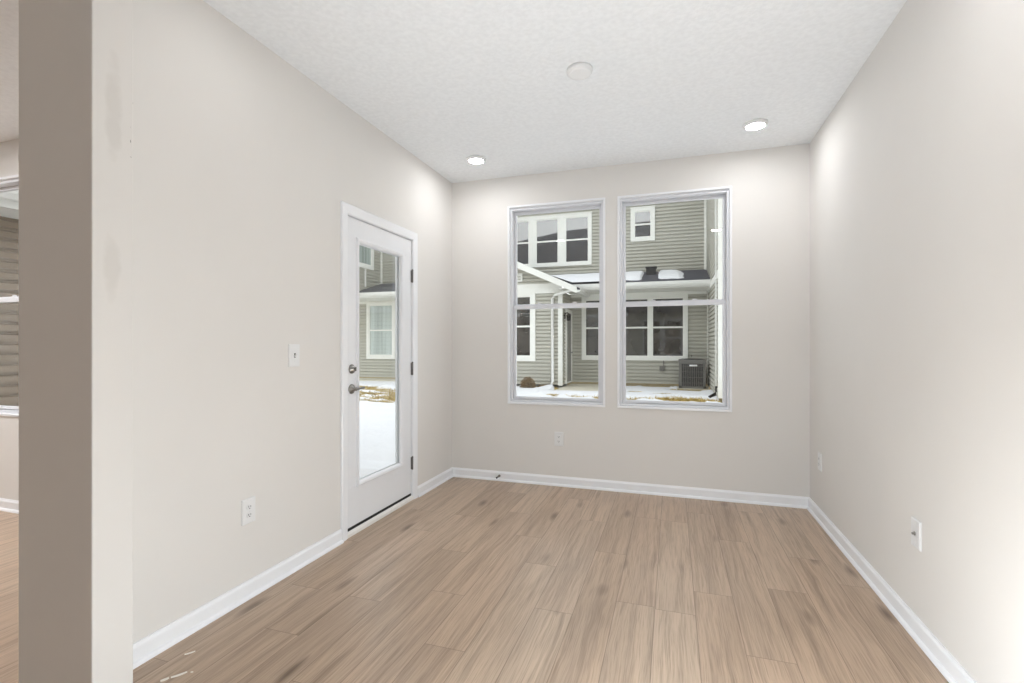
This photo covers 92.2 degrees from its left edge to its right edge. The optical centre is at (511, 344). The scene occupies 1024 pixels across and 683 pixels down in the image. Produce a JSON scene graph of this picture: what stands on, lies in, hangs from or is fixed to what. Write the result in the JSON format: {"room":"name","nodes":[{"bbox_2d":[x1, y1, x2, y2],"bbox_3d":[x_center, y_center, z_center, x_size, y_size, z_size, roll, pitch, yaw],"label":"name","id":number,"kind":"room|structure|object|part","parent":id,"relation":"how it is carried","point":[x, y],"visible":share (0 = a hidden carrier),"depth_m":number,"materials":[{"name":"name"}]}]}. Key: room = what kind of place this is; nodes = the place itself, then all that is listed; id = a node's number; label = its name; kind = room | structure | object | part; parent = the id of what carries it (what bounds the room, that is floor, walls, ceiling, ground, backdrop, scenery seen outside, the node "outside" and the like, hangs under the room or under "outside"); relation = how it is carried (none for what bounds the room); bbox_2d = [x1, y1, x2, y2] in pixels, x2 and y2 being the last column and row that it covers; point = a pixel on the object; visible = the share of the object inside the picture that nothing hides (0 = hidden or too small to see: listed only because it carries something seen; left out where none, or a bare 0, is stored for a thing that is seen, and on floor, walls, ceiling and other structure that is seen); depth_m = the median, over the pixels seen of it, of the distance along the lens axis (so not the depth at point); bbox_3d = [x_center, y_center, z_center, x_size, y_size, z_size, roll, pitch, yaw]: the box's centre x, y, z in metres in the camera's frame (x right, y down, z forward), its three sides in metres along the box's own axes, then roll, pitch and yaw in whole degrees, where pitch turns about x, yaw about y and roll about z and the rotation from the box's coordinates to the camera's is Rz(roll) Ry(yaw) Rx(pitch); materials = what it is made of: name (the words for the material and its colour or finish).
{"room":"empty living room","nodes":[
{"label":"empty living room","id":0,"kind":"room"},
{"bbox_2d":[0,139,18,500],"bbox_3d":[-3.892,-0.095,3.781,5.536,2.843,0.140,0,0,18],"label":"wall","id":1,"kind":"structure","parent":0,"point":[9,150],"depth_m":3.65,"materials":[{"name":"paint"}]},
{"bbox_2d":[0,174,18,416],"bbox_3d":[-3.890,-0.361,3.765,0.870,1.776,0.130,0,0,18],"label":"window","id":2,"kind":"structure","parent":1,"relation":"in","point":[8,183],"depth_m":3.69,"materials":[{"name":"white paint"}]},
{"bbox_3d":[-3.881,-0.773,3.793,0.794,0.872,0.026,0,0,18],"label":"sash","id":3,"kind":"part","parent":2,"relation":"part of","materials":[{"name":"white plastic"}]},
{"bbox_3d":[-3.893,0.066,3.757,0.794,0.846,0.038,0,0,18],"label":"sash","id":4,"kind":"part","parent":2,"relation":"part of","materials":[{"name":"white plastic"}]},
{"bbox_2d":[0,498,18,513],"bbox_3d":[-3.852,1.185,3.681,5.396,0.083,0.026,0,0,18],"label":"baseboard","id":5,"kind":"structure","parent":1,"relation":"attached to","point":[6,505],"depth_m":3.63,"materials":[{"name":"white paint"}]},
{"bbox_2d":[19,0,132,682],"bbox_3d":[-1.523,-0.144,1.721,0.375,2.743,0.130,0,0,18],"label":"wall","id":6,"kind":"structure","parent":0,"point":[76,56],"depth_m":1.66,"materials":[{"name":"paint"}]},
{"bbox_2d":[133,0,451,643],"bbox_3d":[-1.095,-0.095,3.205,0.140,2.843,3.016,0,0,18],"label":"wall","id":7,"kind":"structure","parent":0,"point":[244,165],"depth_m":2.36,"materials":[{"name":"paint"}]},
{"bbox_2d":[241,496,254,525],"bbox_3d":[-1.280,0.807,2.397,0.010,0.122,0.080,0,0,18],"label":"wall outlet","id":8,"kind":"object","parent":7,"relation":"attached to","point":[247,505],"visible":1,"depth_m":2.39,"materials":[{"name":"white plastic"}]},
{"bbox_2d":[133,467,452,668],"bbox_3d":[-1.012,1.185,3.192,0.026,0.083,2.984,0,0,18],"label":"baseboard","id":9,"kind":"structure","parent":7,"relation":"attached to","point":[150,646],"depth_m":2.31,"materials":[{"name":"white paint"}]},
{"bbox_2d":[288,344,299,366],"bbox_3d":[-1.180,0.057,2.684,0.022,0.122,0.080,0,0,18],"label":"light switch","id":10,"kind":"object","parent":7,"relation":"attached to","point":[293,349],"visible":1,"depth_m":2.68,"materials":[{"name":"white plastic"}]},
{"bbox_2d":[340,201,417,540],"bbox_3d":[-0.983,0.165,3.539,0.206,2.124,0.954,0,0,18],"label":"door","id":11,"kind":"structure","parent":7,"relation":"in","point":[365,500],"depth_m":3.41,"materials":[{"name":"white paint"}]},
{"bbox_3d":[-1.006,0.284,3.207,0.044,0.064,0.127,0,0,18],"label":"lever","id":12,"kind":"part","parent":11,"relation":"part of","materials":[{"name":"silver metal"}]},
{"bbox_3d":[-0.952,0.113,3.517,0.070,1.640,0.591,0,0,18],"label":"lite frame","id":13,"kind":"part","parent":11,"relation":"part of","materials":[{"name":"paint"}]},
{"bbox_2d":[0,0,906,182],"bbox_3d":[-3.159,-1.576,0.827,8.761,0.120,9.096,0,0,18],"label":"ceiling","id":14,"kind":"structure","parent":0,"point":[449,82],"depth_m":2.72,"materials":[{"name":"white paint"}]},
{"bbox_2d":[466,155,485,163],"bbox_3d":[-0.292,-1.505,4.013,0.158,0.022,0.158,0,0,18],"label":"recessed light","id":15,"kind":"object","parent":14,"relation":"in","point":[473,159],"visible":1,"depth_m":3.98,"materials":[{"name":"white plastic"}]},
{"bbox_2d":[469,159,482,163],"bbox_3d":[-0.292,-1.496,4.013,0.116,0.003,0.116,0,0,18],"label":"diffuser","id":16,"kind":"object","parent":15,"relation":"attached to","point":[473,161],"depth_m":4.01,"materials":[{"name":"white plastic"}]},
{"bbox_2d":[567,62,592,79],"bbox_3d":[0.372,-1.500,2.708,0.140,0.032,0.140,0,0,18],"label":"cover plate","id":17,"kind":"object","parent":14,"relation":"attached to","point":[578,70],"visible":1,"depth_m":2.67,"materials":[{"name":"white plastic"}]},
{"bbox_3d":[0.372,-1.489,2.708,0.131,0.010,0.131,0,0,18],"label":"lid","id":18,"kind":"part","parent":17,"relation":"part of","materials":[{"name":"white plastic"}]},
{"bbox_2d":[743,118,767,130],"bbox_3d":[1.667,-1.505,3.375,0.158,0.022,0.158,0,0,18],"label":"recessed light","id":19,"kind":"object","parent":14,"relation":"in","point":[755,124],"visible":1,"depth_m":3.35,"materials":[{"name":"white plastic"}]},
{"bbox_2d":[746,123,764,129],"bbox_3d":[1.667,-1.496,3.375,0.116,0.003,0.116,0,0,18],"label":"diffuser","id":20,"kind":"object","parent":19,"relation":"attached to","point":[749,126],"depth_m":3.37,"materials":[{"name":"white plastic"}]},
{"bbox_2d":[0,477,948,682],"bbox_3d":[-3.159,1.277,0.827,8.681,0.100,9.016,0,0,18],"label":"floor","id":21,"kind":"structure","parent":0,"point":[469,580],"depth_m":2.34,"materials":[{"name":"brown wood"}]},
{"bbox_2d":[171,671,186,677],"bbox_3d":[-1.236,1.224,1.830,0.050,0.005,0.009,0,0,-36],"label":"paper scrap","id":22,"kind":"object","parent":21,"relation":"on","point":[180,674],"visible":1,"depth_m":1.83,"materials":[{"name":"white paper"}]},
{"bbox_2d":[452,143,809,496],"bbox_3d":[0.860,-0.095,4.228,3.225,2.843,0.140,0,0,18],"label":"wall","id":23,"kind":"structure","parent":0,"point":[762,445],"depth_m":4.03,"materials":[{"name":"paint"}]},
{"bbox_2d":[508,197,604,406],"bbox_3d":[0.394,-0.361,4.364,0.870,1.776,0.130,0,0,18],"label":"window","id":24,"kind":"structure","parent":23,"relation":"in","point":[595,203],"depth_m":4.36,"materials":[{"name":"white paint"}]},
{"bbox_3d":[0.391,0.066,4.356,0.794,0.846,0.038,0,0,18],"label":"sash","id":25,"kind":"part","parent":24,"relation":"part of","materials":[{"name":"clear glass"}]},
{"bbox_3d":[0.403,-0.773,4.392,0.794,0.872,0.026,0,0,18],"label":"sash","id":26,"kind":"part","parent":24,"relation":"part of","materials":[{"name":"clear glass"}]},
{"bbox_2d":[554,432,562,445],"bbox_3d":[0.408,0.820,4.296,0.080,0.122,0.010,0,0,18],"label":"wall outlet","id":27,"kind":"object","parent":23,"relation":"attached to","point":[558,436],"visible":1,"depth_m":4.29,"materials":[{"name":"white plastic"}]},
{"bbox_2d":[452,467,808,508],"bbox_3d":[0.834,1.185,4.149,2.945,0.083,0.026,0,0,18],"label":"baseboard","id":28,"kind":"structure","parent":23,"relation":"attached to","point":[561,481],"depth_m":4.07,"materials":[{"name":"white paint"}]},
{"bbox_2d":[617,186,731,411],"bbox_3d":[1.325,-0.361,4.060,0.884,1.776,0.130,0,0,18],"label":"window","id":29,"kind":"structure","parent":23,"relation":"in","point":[725,192],"depth_m":4.02,"materials":[{"name":"white paint"}]},
{"bbox_3d":[1.334,-0.773,4.089,0.808,0.872,0.026,0,0,18],"label":"sash","id":30,"kind":"part","parent":29,"relation":"part of","materials":[{"name":"clear glass"}]},
{"bbox_3d":[1.322,0.066,4.053,0.808,0.846,0.038,0,0,18],"label":"sash","id":31,"kind":"part","parent":29,"relation":"part of","materials":[{"name":"white plastic"}]},
{"bbox_2d":[810,0,1023,682],"bbox_3d":[0.940,-0.095,-0.508,0.140,2.843,8.816,0,0,18],"label":"wall","id":32,"kind":"structure","parent":0,"point":[917,168],"depth_m":1.97,"materials":[{"name":"paint"}]},
{"bbox_2d":[818,452,821,471],"bbox_3d":[2.146,0.814,3.438,0.010,0.122,0.080,0,0,18],"label":"wall outlet","id":33,"kind":"object","parent":32,"relation":"attached to","point":[819,453],"visible":1,"depth_m":3.42,"materials":[{"name":"white plastic"}]},
{"bbox_2d":[807,497,976,682],"bbox_3d":[0.861,1.185,-0.483,0.026,0.083,8.814,0,0,18],"label":"baseboard","id":34,"kind":"structure","parent":32,"relation":"attached to","point":[944,661],"depth_m":2.21,"materials":[{"name":"white paint"}]},
{"bbox_2d":[911,516,921,551],"bbox_3d":[1.700,0.796,2.082,0.019,0.120,0.080,0,0,18],"label":"cable plate","id":35,"kind":"object","parent":32,"relation":"attached to","point":[916,525],"visible":1,"depth_m":2.07,"materials":[{"name":"white plastic"}]},
{"label":"outside","id":36,"kind":"structure","parent":0,"visible":0},
{"bbox_2d":[359,377,721,402],"bbox_3d":[-1.967,1.317,10.106,50.000,0.140,42.000,0,0,18],"label":"ground","id":37,"kind":"structure","parent":36,"point":[627,384],"depth_m":15.56,"materials":[{"name":"brown soil"}]},
{"bbox_2d":[0,190,18,405],"bbox_3d":[-5.612,-0.473,6.140,2.725,3.600,3.200,0,0,18],"label":"neighbouring wing","id":38,"kind":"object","parent":37,"relation":"on","point":[9,201],"visible":0.02,"depth_m":5.01},
{"bbox_2d":[359,378,394,380],"bbox_3d":[-4.788,1.237,16.783,5.500,0.140,0.950,0,0,18],"label":"walkway","id":39,"kind":"structure","parent":37,"relation":"on","point":[360,379],"depth_m":16.67,"materials":[{"name":"concrete"}]},
{"bbox_2d":[520,377,535,387],"bbox_3d":[0.448,1.055,13.763,0.498,0.366,0.450,0,0,18],"label":"shrub","id":40,"kind":"object","parent":37,"relation":"on","point":[528,383],"visible":0.86,"depth_m":13.66,"materials":[{"name":"brown plant"}]},
{"bbox_2d":[359,385,718,402],"bbox_3d":[-0.196,1.220,12.548,11.439,0.117,4.442,0,0,2],"label":"grass","id":41,"kind":"structure","parent":37,"relation":"on","point":[685,399],"depth_m":11.62,"materials":[{"name":"brown plant"}]},
{"bbox_2d":[359,381,720,477],"bbox_3d":[-1.362,1.200,9.541,18.500,0.244,12.700,0,0,18],"label":"snow","id":42,"kind":"object","parent":37,"relation":"on","point":[376,419],"visible":0.12,"depth_m":9.45,"materials":[{"name":"white snow"}]},
{"bbox_2d":[359,198,722,397],"bbox_3d":[1.172,-2.933,18.128,19.800,8.280,12.800,0,0,18],"label":"townhouse","id":43,"kind":"structure","parent":37,"relation":"on","point":[559,347],"depth_m":14.60,"materials":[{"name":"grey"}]},
{"bbox_3d":[-5.109,-3.095,16.851,0.052,0.615,0.880,0,0,18],"label":"pane","id":44,"kind":"part","parent":43,"relation":"part of","materials":[{"name":"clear glass"}]},
{"bbox_3d":[-4.566,-0.953,17.238,0.880,0.840,0.052,0,0,18],"label":"pane","id":45,"kind":"part","parent":43,"relation":"part of","materials":[{"name":"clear glass"}]},
{"bbox_3d":[-4.566,-0.075,17.238,0.880,0.835,0.052,0,0,18],"label":"pane","id":46,"kind":"part","parent":43,"relation":"part of","materials":[{"name":"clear glass"}]},
{"bbox_3d":[-4.752,-3.633,17.912,0.090,2.880,0.100,0,0,18],"label":"corner trim","id":47,"kind":"part","parent":43,"relation":"part of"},
{"bbox_2d":[517,273,522,281],"bbox_3d":[-0.278,-1.953,14.452,1.220,0.240,0.050,0,0,18],"label":"gable vent","id":48,"kind":"object","parent":43,"relation":"attached to","point":[519,275],"depth_m":14.27,"materials":[{"name":"white plastic"}]},
{"bbox_3d":[0.222,-3.713,16.309,0.700,0.680,0.052,0,0,18],"label":"pane","id":49,"kind":"part","parent":43,"relation":"part of","materials":[{"name":"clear glass"}]},
{"bbox_3d":[0.222,-2.995,16.309,0.700,0.675,0.052,0,0,18],"label":"pane","id":50,"kind":"part","parent":43,"relation":"part of","materials":[{"name":"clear glass"}]},
{"bbox_3d":[0.089,-0.969,14.354,0.930,0.828,0.052,0,0,18],"label":"pane","id":51,"kind":"part","parent":43,"relation":"part of","materials":[{"name":"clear glass"}]},
{"bbox_3d":[0.089,-0.104,14.354,0.930,0.822,0.052,0,0,18],"label":"pane","id":52,"kind":"part","parent":43,"relation":"part of","materials":[{"name":"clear glass"}]},
{"bbox_3d":[1.149,-3.713,16.007,0.700,0.680,0.052,0,0,18],"label":"pane","id":53,"kind":"part","parent":43,"relation":"part of","materials":[{"name":"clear glass"}]},
{"bbox_3d":[1.149,-2.995,16.007,0.700,0.675,0.052,0,0,18],"label":"pane","id":54,"kind":"part","parent":43,"relation":"part of","materials":[{"name":"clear glass"}]},
{"bbox_3d":[1.371,-0.173,13.952,0.126,2.640,0.078,0,0,18],"label":"corner trim","id":55,"kind":"part","parent":43,"relation":"part of","materials":[{"name":"white plastic"}]},
{"bbox_3d":[1.686,0.037,14.743,0.075,2.180,0.880,0,0,18],"label":"entry door frame","id":56,"kind":"part","parent":43,"relation":"part of","materials":[{"name":"white wood"}]},
{"bbox_3d":[1.707,0.067,14.736,0.120,2.040,0.680,0,0,18],"label":"entry door","id":57,"kind":"part","parent":43,"relation":"part of","materials":[{"name":"grey paint"}]},
{"bbox_3d":[2.076,-3.713,15.705,0.700,0.680,0.052,0,0,18],"label":"pane","id":58,"kind":"part","parent":43,"relation":"part of","materials":[{"name":"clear glass"}]},
{"bbox_3d":[2.076,-2.995,15.705,0.700,0.675,0.052,0,0,18],"label":"pane","id":59,"kind":"part","parent":43,"relation":"part of","materials":[{"name":"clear glass"}]},
{"bbox_3d":[2.652,-0.087,14.886,0.830,0.808,0.052,0,0,18],"label":"pane","id":60,"kind":"part","parent":43,"relation":"part of","materials":[{"name":"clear glass"}]},
{"bbox_3d":[2.652,-0.937,14.886,0.830,0.812,0.052,0,0,18],"label":"pane","id":61,"kind":"part","parent":43,"relation":"part of","materials":[{"name":"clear glass"}]},
{"bbox_2d":[551,269,683,281],"bbox_3d":[3.190,-1.975,14.484,4.815,0.554,1.680,0,0,18],"label":"snow","id":62,"kind":"object","parent":43,"relation":"on","point":[663,274],"visible":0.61,"depth_m":14.38,"materials":[{"name":"white snow"}]},
{"bbox_3d":[3.584,-0.937,14.583,0.830,0.812,0.052,0,0,18],"label":"pane","id":63,"kind":"part","parent":43,"relation":"part of","materials":[{"name":"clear glass"}]},
{"bbox_3d":[3.584,-0.087,14.583,0.830,0.808,0.052,0,0,18],"label":"pane","id":64,"kind":"part","parent":43,"relation":"part of","materials":[{"name":"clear glass"}]},
{"bbox_3d":[4.001,-3.883,15.078,0.458,0.360,0.052,0,0,18],"label":"pane","id":65,"kind":"part","parent":43,"relation":"part of","materials":[{"name":"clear glass"}]},
{"bbox_3d":[4.001,-3.486,15.078,0.458,0.355,0.052,0,0,18],"label":"pane","id":66,"kind":"part","parent":43,"relation":"part of","materials":[{"name":"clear glass"}]},
{"bbox_2d":[645,266,656,274],"bbox_3d":[4.119,-2.188,14.592,0.315,0.230,0.300,0,0,18],"label":"roof vent","id":67,"kind":"object","parent":43,"relation":"attached to","point":[651,270],"depth_m":14.46,"materials":[{"name":"black metal"}]},
{"bbox_3d":[4.516,-0.937,14.279,0.830,0.812,0.052,0,0,18],"label":"pane","id":68,"kind":"part","parent":43,"relation":"part of","materials":[{"name":"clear glass"}]},
{"bbox_3d":[4.516,-0.087,14.279,0.830,0.808,0.052,0,0,18],"label":"pane","id":69,"kind":"part","parent":43,"relation":"part of","materials":[{"name":"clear glass"}]},
{"bbox_3d":[5.711,-3.633,14.499,0.110,2.880,0.110,0,0,18],"label":"corner trim","id":70,"kind":"part","parent":43,"relation":"part of","materials":[{"name":"white plastic"}]},
{"bbox_3d":[5.553,-0.163,13.943,0.065,2.620,0.065,0,0,18],"label":"corner trim","id":71,"kind":"part","parent":43,"relation":"part of","materials":[{"name":"white plastic"}]},
{"bbox_3d":[4.530,-1.963,10.645,0.148,6.220,0.150,0,0,18],"label":"corner trim","id":72,"kind":"part","parent":43,"relation":"part of","materials":[{"name":"white plastic"}]},
{"bbox_2d":[556,384,597,390],"bbox_3d":[2.015,1.250,13.825,1.230,0.115,2.440,0,0,18],"label":"patio slab","id":73,"kind":"object","parent":37,"relation":"on","point":[576,387],"visible":0.34,"depth_m":13.82,"materials":[{"name":"concrete"}]},
{"bbox_2d":[677,358,707,390],"bbox_3d":[4.936,0.812,13.526,0.790,0.870,0.780,0,0,18],"label":"air conditioner","id":74,"kind":"object","parent":37,"relation":"on","point":[692,372],"visible":1,"depth_m":13.22,"materials":[{"name":"metal"}]}
]}

